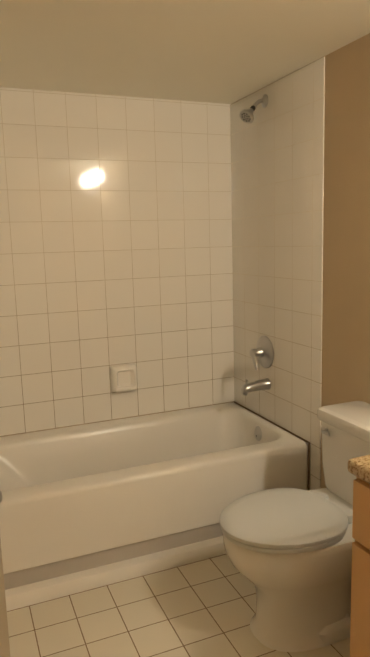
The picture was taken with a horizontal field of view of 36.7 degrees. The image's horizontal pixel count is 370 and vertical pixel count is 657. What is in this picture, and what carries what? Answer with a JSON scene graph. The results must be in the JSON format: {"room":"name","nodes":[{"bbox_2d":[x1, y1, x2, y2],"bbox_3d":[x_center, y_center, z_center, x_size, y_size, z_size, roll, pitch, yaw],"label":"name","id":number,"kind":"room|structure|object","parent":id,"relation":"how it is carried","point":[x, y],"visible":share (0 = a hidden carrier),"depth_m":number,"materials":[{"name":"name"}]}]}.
{"room":"bathroom","nodes":[
{"label":"bathroom","id":0,"kind":"room"},
{"bbox_2d":[0,87,233,435],"bbox_3d":[-0.470,-0.131,2.987,1.815,2.109,0.120,-5,10,-22],"label":"wall","id":1,"kind":"structure","parent":0,"point":[115,230],"depth_m":2.92,"materials":[{"name":"tile"}]},
{"bbox_2d":[110,363,136,391],"bbox_3d":[-0.325,0.270,3.013,0.144,0.144,0.050,-5,10,-22],"label":"soap dish","id":2,"kind":"object","parent":1,"relation":"attached to","point":[123,377],"visible":1,"depth_m":3.01,"materials":[{"name":"ceramic"}]},
{"bbox_2d":[7,554,349,656],"bbox_3d":[-0.161,1.246,1.282,2.755,0.100,3.840,-5,10,-22],"label":"floor","id":3,"kind":"structure","parent":0,"point":[204,608],"depth_m":2.05,"materials":[{"name":"tile"}]},
{"bbox_2d":[0,401,309,610],"bbox_3d":[-0.270,0.762,2.692,1.566,0.425,0.808,-5,10,-22],"label":"bathtub","id":4,"kind":"object","parent":3,"relation":"on","point":[88,506],"visible":0.94,"depth_m":2.42,"materials":[{"name":"ceramic"}]},
{"bbox_2d":[219,401,369,651],"bbox_3d":[0.465,0.701,1.989,0.723,0.723,0.420,-5,10,-22],"label":"toilet","id":5,"kind":"object","parent":3,"relation":"on","point":[288,552],"visible":0.96,"depth_m":1.89,"materials":[{"name":"ceramic"}]},
{"bbox_2d":[349,471,369,656],"bbox_3d":[0.931,0.816,1.047,0.588,0.760,1.250,-5,10,-22],"label":"bathroom vanity","id":6,"kind":"object","parent":3,"relation":"on","point":[360,575],"depth_m":1.46,"materials":[{"name":"laminate"}]},
{"bbox_2d":[348,455,369,478],"bbox_3d":[0.932,0.417,0.988,0.570,0.046,1.286,-5,10,-22],"label":"countertop","id":7,"kind":"structure","parent":6,"relation":"on","point":[361,464],"depth_m":1.43,"materials":[{"name":"beige stone"}]},
{"bbox_2d":[0,0,369,103],"bbox_3d":[-0.222,-0.936,0.939,2.755,0.100,3.840,-5,10,-22],"label":"ceiling","id":8,"kind":"structure","parent":0,"point":[222,51],"depth_m":2.09,"materials":[{"name":"white paint"}]},
{"bbox_2d":[232,33,369,487],"bbox_3d":[1.025,0.044,1.604,0.120,2.109,3.840,-5,10,-22],"label":"wall","id":9,"kind":"structure","parent":0,"point":[346,305],"depth_m":2.26,"materials":[{"name":"beige paint"}]},
{"bbox_2d":[230,57,324,490],"bbox_3d":[0.440,-0.132,2.840,0.006,2.106,0.846,-5,10,-22],"label":"wall tiles","id":10,"kind":"structure","parent":9,"relation":"attached to","point":[277,169],"depth_m":2.70,"materials":[{"name":"white tile"}]},
{"bbox_2d":[239,94,267,123],"bbox_3d":[0.332,-1.067,2.704,0.139,0.141,0.079,-5,10,-22],"label":"shower head","id":11,"kind":"object","parent":10,"relation":"attached to","point":[246,115],"visible":1,"depth_m":2.70},
{"bbox_2d":[241,378,270,395],"bbox_3d":[0.364,0.300,2.907,0.156,0.080,0.062,-5,10,-22],"label":"tub spout","id":12,"kind":"object","parent":10,"relation":"attached to","point":[257,385],"visible":1,"depth_m":2.89,"materials":[{"name":"grey metal"}]},
{"bbox_2d":[249,336,273,369],"bbox_3d":[0.380,0.127,2.918,0.091,0.172,0.172,-5,10,-22],"label":"shower valve","id":13,"kind":"object","parent":10,"relation":"attached to","point":[263,352],"visible":1,"depth_m":2.90,"materials":[{"name":"grey metal"}]},
{"bbox_3d":[-0.154,0.360,0.051,0.127,2.030,0.880,-5,10,-22],"label":"door frame","id":14,"kind":"structure","parent":0,"visible":0},
{"bbox_2d":[0,491,9,656],"bbox_3d":[-0.355,0.226,0.890,0.145,2.023,0.805,-5,10,-22],"label":"door","id":15,"kind":"structure","parent":14,"relation":"attached to","point":[4,645],"depth_m":1.28,"materials":[{"name":"paint"}]}
]}

